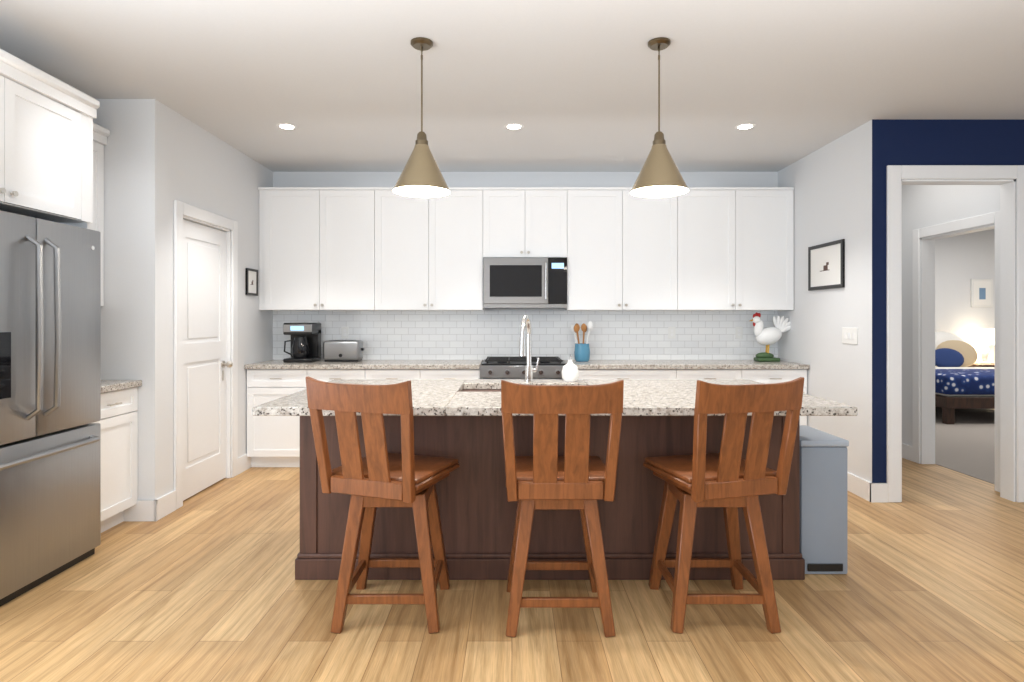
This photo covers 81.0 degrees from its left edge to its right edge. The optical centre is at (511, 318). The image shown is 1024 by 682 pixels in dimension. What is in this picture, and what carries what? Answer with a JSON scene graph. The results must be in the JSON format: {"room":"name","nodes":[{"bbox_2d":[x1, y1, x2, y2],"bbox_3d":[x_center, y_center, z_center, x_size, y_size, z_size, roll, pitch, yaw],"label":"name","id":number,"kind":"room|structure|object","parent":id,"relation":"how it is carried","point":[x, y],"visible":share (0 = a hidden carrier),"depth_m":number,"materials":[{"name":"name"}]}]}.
{"room":"kitchen","nodes":[
{"label":"kitchen","id":0,"kind":"room"},
{"bbox_2d":[93,99,165,499],"bbox_3d":[-2.690,-0.060,3.960,0.740,2.740,0.120,0,0,0],"label":"wall","id":1,"kind":"structure","parent":0,"point":[133,327],"depth_m":3.90,"materials":[{"name":"paint"}]},
{"bbox_2d":[123,498,159,520],"bbox_3d":[-2.682,1.242,3.892,0.756,0.135,0.016,0,0,0],"label":"baseboard","id":2,"kind":"structure","parent":1,"relation":"attached to","point":[154,510],"depth_m":3.88,"materials":[{"name":"white wood"}]},
{"bbox_2d":[166,106,272,493],"bbox_3d":[-2.380,-0.060,4.925,0.120,2.740,1.810,0,0,0],"label":"wall","id":3,"kind":"structure","parent":0,"point":[207,171],"depth_m":4.79,"materials":[{"name":"paint"}]},
{"bbox_2d":[174,200,237,509],"bbox_3d":[-2.353,0.246,4.575,0.174,2.128,0.926,0,0,0],"label":"door","id":4,"kind":"structure","parent":3,"relation":"attached to","point":[206,355],"depth_m":4.58,"materials":[{"name":"white wood"}]},
{"bbox_2d":[238,453,250,474],"bbox_3d":[-2.312,1.242,5.434,0.016,0.135,0.792,0,0,0],"label":"baseboard","id":5,"kind":"structure","parent":3,"relation":"attached to","point":[244,462],"depth_m":5.16,"materials":[{"name":"white wood"}]},
{"bbox_2d":[246,268,257,295],"bbox_3d":[-2.310,-0.328,5.330,0.017,0.235,0.220,0,0,0],"label":"picture","id":6,"kind":"object","parent":3,"relation":"attached to","point":[251,281],"visible":0.96,"depth_m":5.32,"materials":[{"name":"white paper"}]},
{"bbox_2d":[0,458,1023,681],"bbox_3d":[0.280,1.340,1.825,7.080,0.060,8.250,0,0,0],"label":"floor","id":7,"kind":"structure","parent":0,"point":[204,585],"depth_m":2.64,"materials":[{"name":"brown wood"}]},
{"bbox_2d":[0,210,100,606],"bbox_3d":[-2.627,0.410,2.905,0.806,1.800,0.910,0,0,0],"label":"fridge","id":8,"kind":"object","parent":7,"relation":"on","point":[50,398],"visible":1,"depth_m":2.96,"materials":[{"name":"grey metal"}]},
{"bbox_2d":[93,380,141,532],"bbox_3d":[-2.727,0.853,3.641,0.660,0.915,0.512,0,0,0],"label":"base cabinet","id":9,"kind":"object","parent":7,"relation":"on","point":[118,421],"visible":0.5,"depth_m":3.72,"materials":[{"name":"white wood"}]},
{"bbox_2d":[244,368,315,466],"bbox_3d":[-2.021,0.873,5.523,0.593,0.876,0.607,0,0,0],"label":"base cabinet","id":10,"kind":"object","parent":7,"relation":"on","point":[273,441],"depth_m":5.23,"materials":[{"name":"white wood"}]},
{"bbox_2d":[244,360,482,367],"bbox_3d":[-1.299,0.415,5.508,2.037,0.040,0.637,0,0,0],"label":"countertop","id":11,"kind":"structure","parent":10,"relation":"on","point":[271,363],"depth_m":5.21,"materials":[{"name":"beige stone"}]},
{"bbox_2d":[283,323,320,362],"bbox_3d":[-1.941,0.214,5.558,0.264,0.360,0.284,0,0,0],"label":"coffee maker","id":12,"kind":"object","parent":11,"relation":"on","point":[305,340],"visible":1,"depth_m":5.45,"materials":[{"name":"black plastic"}]},
{"bbox_2d":[323,340,363,361],"bbox_3d":[-1.566,0.295,5.584,0.372,0.197,0.192,0,0,0],"label":"toaster","id":13,"kind":"object","parent":11,"relation":"on","point":[343,350],"visible":1,"depth_m":5.50,"materials":[{"name":"silver metal"}]},
{"bbox_2d":[316,368,371,381],"bbox_3d":[-1.533,0.873,5.523,0.628,0.876,0.607,0,0,0],"label":"base cabinet","id":14,"kind":"object","parent":7,"relation":"on","point":[322,374],"depth_m":5.22,"materials":[{"name":"white wood"}]},
{"bbox_2d":[306,376,458,633],"bbox_3d":[-0.557,0.778,2.669,0.616,1.073,0.647,0,0,0],"label":"stool","id":15,"kind":"object","parent":7,"relation":"on","point":[378,475],"visible":1,"depth_m":2.52,"materials":[{"name":"brown wood"}]},
{"bbox_2d":[372,368,427,378],"bbox_3d":[-1.041,0.873,5.523,0.602,0.876,0.607,0,0,0],"label":"base cabinet","id":16,"kind":"object","parent":7,"relation":"on","point":[377,373],"depth_m":5.22,"materials":[{"name":"white wood"}]},
{"bbox_2d":[428,364,480,379],"bbox_3d":[-0.572,0.873,5.523,0.583,0.876,0.607,0,0,0],"label":"base cabinet","id":17,"kind":"object","parent":7,"relation":"on","point":[433,373],"depth_m":5.22,"materials":[{"name":"white wood"}]},
{"bbox_2d":[480,357,565,378],"bbox_3d":[0.104,0.835,5.474,0.762,0.950,0.703,0,0,0],"label":"range","id":18,"kind":"object","parent":7,"relation":"on","point":[510,367],"visible":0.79,"depth_m":5.18,"materials":[{"name":"silver metal"}]},
{"bbox_2d":[292,415,807,579],"bbox_3d":[0.190,0.873,3.444,2.560,0.876,0.872,0,0,0],"label":"kitchen island","id":19,"kind":"object","parent":7,"relation":"on","point":[460,420],"depth_m":3.03,"materials":[{"name":"brown wood"}]},
{"bbox_2d":[252,379,856,414],"bbox_3d":[0.193,0.415,3.310,2.716,0.040,1.240,0,0,0],"label":"island countertop","id":20,"kind":"structure","parent":19,"relation":"on","point":[429,396],"depth_m":2.98,"materials":[{"name":"beige stone"}]},
{"bbox_2d":[464,387,500,390],"bbox_3d":[0.079,0.542,3.480,0.790,0.240,0.470,0,0,0],"label":"sink","id":21,"kind":"object","parent":20,"relation":"in","point":[465,388],"depth_m":3.70,"materials":[{"name":"silver metal"}]},
{"bbox_2d":[519,315,538,381],"bbox_3d":[0.108,0.183,3.720,0.131,0.422,0.225,0,0,0],"label":"faucet","id":22,"kind":"object","parent":20,"relation":"on","point":[523,353],"visible":1,"depth_m":3.78,"materials":[{"name":"silver metal"}]},
{"bbox_2d":[562,355,578,381],"bbox_3d":[0.370,0.310,3.810,0.110,0.168,0.108,0,0,0],"label":"soap dispenser","id":23,"kind":"object","parent":20,"relation":"on","point":[570,371],"visible":1,"depth_m":3.77,"materials":[{"name":"white ceramic"}]},
{"bbox_2d":[501,380,623,637],"bbox_3d":[0.200,0.778,2.640,0.486,1.073,0.554,0,0,0],"label":"stool","id":24,"kind":"object","parent":7,"relation":"on","point":[545,476],"visible":1,"depth_m":2.45,"materials":[{"name":"brown wood"}]},
{"bbox_2d":[578,368,683,379],"bbox_3d":[0.989,0.873,5.523,1.002,0.876,0.607,0,0,0],"label":"base cabinet","id":25,"kind":"object","parent":7,"relation":"on","point":[584,373],"depth_m":5.22,"materials":[{"name":"white wood"}]},
{"bbox_2d":[563,360,809,367],"bbox_3d":[1.533,0.415,5.508,2.089,0.040,0.637,0,0,0],"label":"countertop","id":26,"kind":"structure","parent":25,"relation":"on","point":[591,363],"depth_m":5.21,"materials":[{"name":"beige stone"}]},
{"bbox_2d":[571,321,592,361],"bbox_3d":[0.653,0.207,5.599,0.208,0.374,0.150,0,0,0],"label":"utensil crock","id":27,"kind":"object","parent":26,"relation":"on","point":[581,352],"visible":1,"depth_m":5.55,"materials":[{"name":"blue ceramic"}]},
{"bbox_2d":[750,312,790,361],"bbox_3d":[2.415,0.166,5.580,0.420,0.456,0.144,0,0,0],"label":"rooster","id":28,"kind":"object","parent":26,"relation":"on","point":[768,336],"visible":1,"depth_m":5.55,"materials":[{"name":"white ceramic"}]},
{"bbox_2d":[684,368,751,379],"bbox_3d":[1.713,0.873,5.523,0.693,0.876,0.607,0,0,0],"label":"base cabinet","id":29,"kind":"object","parent":7,"relation":"on","point":[689,373],"depth_m":5.22,"materials":[{"name":"white wood"}]},
{"bbox_2d":[643,377,803,633],"bbox_3d":[0.901,0.778,2.688,0.529,1.073,0.594,0,0,-11],"label":"stool","id":30,"kind":"object","parent":7,"relation":"on","point":[728,479],"visible":1,"depth_m":2.52,"materials":[{"name":"brown wood"}]},
{"bbox_2d":[752,368,809,424],"bbox_3d":[2.257,0.873,5.523,0.640,0.876,0.607,0,0,0],"label":"base cabinet","id":31,"kind":"object","parent":7,"relation":"on","point":[763,375],"depth_m":5.22,"materials":[{"name":"white wood"}]},
{"bbox_2d":[800,425,848,573],"bbox_3d":[1.601,0.965,3.283,0.250,0.690,0.442,0,0,0],"label":"trash bin","id":32,"kind":"object","parent":7,"relation":"on","point":[823,502],"visible":0.69,"depth_m":3.07,"materials":[{"name":"grey metal"}]},
{"bbox_2d":[0,0,1023,171],"bbox_3d":[2.530,-1.480,3.660,11.580,0.100,11.920,0,0,0],"label":"ceiling","id":33,"kind":"structure","parent":0,"point":[571,85],"depth_m":3.47,"materials":[{"name":"paint"}]},
{"bbox_2d":[276,123,296,129],"bbox_3d":[-1.670,-1.427,4.450,0.148,0.005,0.148,0,0,-9],"label":"recessed light","id":34,"kind":"object","parent":33,"relation":"in","point":[281,125],"depth_m":4.44,"materials":[{"name":"white plastic"}]},
{"bbox_2d":[393,37,450,197],"bbox_3d":[-0.466,-1.042,3.100,0.297,0.773,0.297,0,0,0],"label":"pendant light","id":35,"kind":"object","parent":33,"relation":"hanging from","point":[421,175],"visible":1,"depth_m":3.05,"materials":[{"name":"brown metal"}]},
{"bbox_2d":[504,123,523,128],"bbox_3d":[0.015,-1.427,4.450,0.148,0.005,0.148,0,0,-9],"label":"recessed light","id":36,"kind":"object","parent":33,"relation":"in","point":[511,126],"depth_m":4.44,"materials":[{"name":"white plastic"}]},
{"bbox_2d":[630,37,688,197],"bbox_3d":[0.760,-1.042,3.100,0.297,0.773,0.297,0,0,0],"label":"pendant light","id":37,"kind":"object","parent":33,"relation":"hanging from","point":[659,175],"visible":1,"depth_m":3.06,"materials":[{"name":"brown metal"}]},
{"bbox_2d":[735,123,755,129],"bbox_3d":[1.730,-1.427,4.450,0.148,0.005,0.148,0,0,-9],"label":"recessed light","id":38,"kind":"object","parent":33,"relation":"in","point":[746,125],"depth_m":4.44,"materials":[{"name":"white plastic"}]},
{"bbox_2d":[273,172,777,360],"bbox_3d":[0.130,-0.060,5.890,5.140,2.740,0.120,0,0,0],"label":"wall","id":39,"kind":"structure","parent":0,"point":[520,179],"depth_m":5.83,"materials":[{"name":"paint"}]},
{"bbox_2d":[258,187,381,310],"bbox_3d":[-1.757,-0.642,5.654,1.122,1.120,0.347,0,0,0],"label":"upper cabinet","id":40,"kind":"object","parent":39,"relation":"attached to","point":[320,248],"depth_m":5.49,"materials":[{"name":"white wood"}]},
{"bbox_2d":[382,187,489,310],"bbox_3d":[-0.760,-0.642,5.654,1.110,1.120,0.347,0,0,0],"label":"upper cabinet","id":41,"kind":"object","parent":39,"relation":"attached to","point":[389,249],"depth_m":5.49,"materials":[{"name":"white wood"}]},
{"bbox_2d":[273,311,777,359],"bbox_3d":[0.130,0.157,5.824,4.898,0.477,0.012,0,0,0],"label":"tile backsplash","id":42,"kind":"structure","parent":39,"relation":"attached to","point":[483,335],"depth_m":5.82,"materials":[{"name":"white tile"}]},
{"bbox_2d":[341,327,347,338],"bbox_3d":[-1.620,0.133,5.814,0.070,0.115,0.006,0,0,0],"label":"outlet","id":43,"kind":"object","parent":42,"relation":"attached to","point":[344,330],"depth_m":5.81,"materials":[{"name":"white plastic"}]},
{"bbox_2d":[490,187,569,258],"bbox_3d":[0.119,-0.882,5.654,0.769,0.640,0.347,0,0,0],"label":"upper cabinet","id":44,"kind":"object","parent":39,"relation":"attached to","point":[526,222],"depth_m":5.49,"materials":[{"name":"white wood"}]},
{"bbox_2d":[483,257,566,307],"bbox_3d":[0.119,-0.330,5.611,0.762,0.456,0.430,0,0,0],"label":"microwave","id":45,"kind":"object","parent":44,"relation":"attached to","point":[524,282],"visible":1,"depth_m":5.44,"materials":[{"name":"grey metal"}]},
{"bbox_2d":[564,187,685,310],"bbox_3d":[1.008,-0.642,5.654,1.128,1.120,0.347,0,0,0],"label":"upper cabinet","id":46,"kind":"object","parent":39,"relation":"attached to","point":[628,251],"depth_m":5.49,"materials":[{"name":"white wood"}]},
{"bbox_2d":[686,187,793,310],"bbox_3d":[2.013,-0.642,5.654,1.121,1.120,0.347,0,0,0],"label":"upper cabinet","id":47,"kind":"object","parent":39,"relation":"attached to","point":[740,240],"depth_m":5.49,"materials":[{"name":"white wood"}]},
{"bbox_2d":[778,125,861,477],"bbox_3d":[2.640,-0.060,5.125,0.120,2.740,1.410,0,0,0],"label":"wall","id":48,"kind":"structure","parent":0,"point":[825,181],"depth_m":4.86,"materials":[{"name":"paint"}]},
{"bbox_2d":[808,239,844,290],"bbox_3d":[2.570,-0.432,4.920,0.017,0.375,0.540,0,0,0],"label":"picture","id":49,"kind":"object","parent":48,"relation":"attached to","point":[826,265],"visible":0.98,"depth_m":4.88,"materials":[{"name":"white paper"}]},
{"bbox_2d":[842,327,857,343],"bbox_3d":[2.574,0.127,4.563,0.010,0.124,0.203,0,0,0],"label":"switch plate","id":50,"kind":"object","parent":48,"relation":"attached to","point":[849,335],"visible":1,"depth_m":4.57,"materials":[{"name":"white plastic"}]},
{"bbox_2d":[847,472,879,501],"bbox_3d":[2.587,1.242,5.057,0.046,0.135,1.546,0,0,0],"label":"baseboard","id":51,"kind":"structure","parent":48,"relation":"attached to","point":[869,491],"depth_m":4.38,"materials":[{"name":"white wood"}]},
{"bbox_2d":[880,483,882,498],"bbox_3d":[2.708,1.242,5.100,0.016,0.135,1.360,0,0,0],"label":"baseboard","id":52,"kind":"structure","parent":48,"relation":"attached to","point":[881,484],"depth_m":4.28,"materials":[{"name":"white wood"}]},
{"bbox_2d":[862,119,1023,482],"bbox_3d":[3.650,-0.060,4.360,2.140,2.740,0.120,0,0,0],"label":"wall","id":53,"kind":"structure","parent":0,"point":[886,143],"depth_m":4.30,"materials":[{"name":"paint"}]},
{"bbox_2d":[887,165,1023,501],"bbox_3d":[3.195,0.106,4.351,1.026,2.408,0.139,0,0,0],"label":"trim","id":54,"kind":"structure","parent":53,"relation":"attached to","point":[1009,179],"depth_m":4.28,"materials":[{"name":"white wood"}]},
{"bbox_2d":[902,185,999,463],"bbox_3d":[3.760,-0.060,6.960,0.120,2.740,5.080,0,0,0],"label":"wall","id":55,"kind":"structure","parent":0,"point":[923,206],"depth_m":5.50,"materials":[{"name":"paint"}]},
{"bbox_2d":[902,443,912,457],"bbox_3d":[3.828,1.242,7.491,0.016,0.135,3.946,0,0,0],"label":"baseboard","id":56,"kind":"structure","parent":55,"relation":"attached to","point":[907,450],"depth_m":5.59,"materials":[{"name":"white wood"}]},
{"bbox_2d":[913,211,999,491],"bbox_3d":[3.751,0.246,5.005,0.139,2.128,1.026,0,0,0],"label":"door frame","id":57,"kind":"structure","parent":55,"relation":"attached to","point":[924,238],"depth_m":5.42,"materials":[{"name":"white wood"}]},
{"bbox_2d":[935,406,994,483],"bbox_3d":[6.070,1.338,6.960,4.500,0.064,5.320,0,0,0],"label":"floor","id":58,"kind":"structure","parent":0,"point":[965,443],"depth_m":6.29,"materials":[{"name":"beige carpet"}]},
{"bbox_2d":[935,332,994,423],"bbox_3d":[6.190,0.749,8.440,1.620,1.112,2.040,0,0,0],"label":"bed","id":59,"kind":"object","parent":58,"relation":"on","point":[960,383],"visible":0.44,"depth_m":7.51,"materials":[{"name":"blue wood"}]},
{"bbox_2d":[968,363,994,366],"bbox_3d":[7.280,0.998,9.223,0.440,0.615,0.475,0,0,0],"label":"nightstand","id":60,"kind":"object","parent":58,"relation":"on","point":[983,365],"visible":0.02,"depth_m":9.10,"materials":[{"name":"brown wood"}]},
{"bbox_2d":[971,329,994,363],"bbox_3d":[7.280,0.419,9.240,0.340,0.540,0.340,0,0,0],"label":"table lamp","id":61,"kind":"object","parent":60,"relation":"on","point":[984,338],"visible":0.92,"depth_m":9.17,"materials":[{"name":"white ceramic"}]},
{"bbox_2d":[935,229,994,362],"bbox_3d":[6.010,-0.060,9.560,4.620,2.740,0.120,0,0,0],"label":"wall","id":62,"kind":"structure","parent":0,"point":[962,261],"depth_m":9.50,"materials":[{"name":"paint"}]},
{"bbox_2d":[971,279,992,306],"bbox_3d":[7.430,-0.410,9.487,0.340,0.440,0.024,0,0,0],"label":"framed picture","id":63,"kind":"object","parent":62,"relation":"attached to","point":[981,292],"visible":0.96,"depth_m":9.48,"materials":[{"name":"white paper"}]},
{"bbox_3d":[-3.120,-0.060,0.910,0.120,2.740,6.220,0,0,0],"label":"wall","id":64,"kind":"structure","parent":0,"visible":0},
{"bbox_2d":[0,49,99,228],"bbox_3d":[-2.686,0.040,2.810,0.742,2.540,1.140,0,0,0],"label":"upper cabinet","id":65,"kind":"object","parent":64,"relation":"attached to","point":[46,146],"visible":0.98,"depth_m":3.04,"materials":[{"name":"white wood"}]},
{"bbox_2d":[90,122,109,305],"bbox_3d":[-2.831,-0.656,3.641,0.452,1.148,0.512,0,0,0],"label":"upper cabinet","id":66,"kind":"object","parent":64,"relation":"attached to","point":[101,134],"visible":0.17,"depth_m":3.85,"materials":[{"name":"white wood"}]}
]}

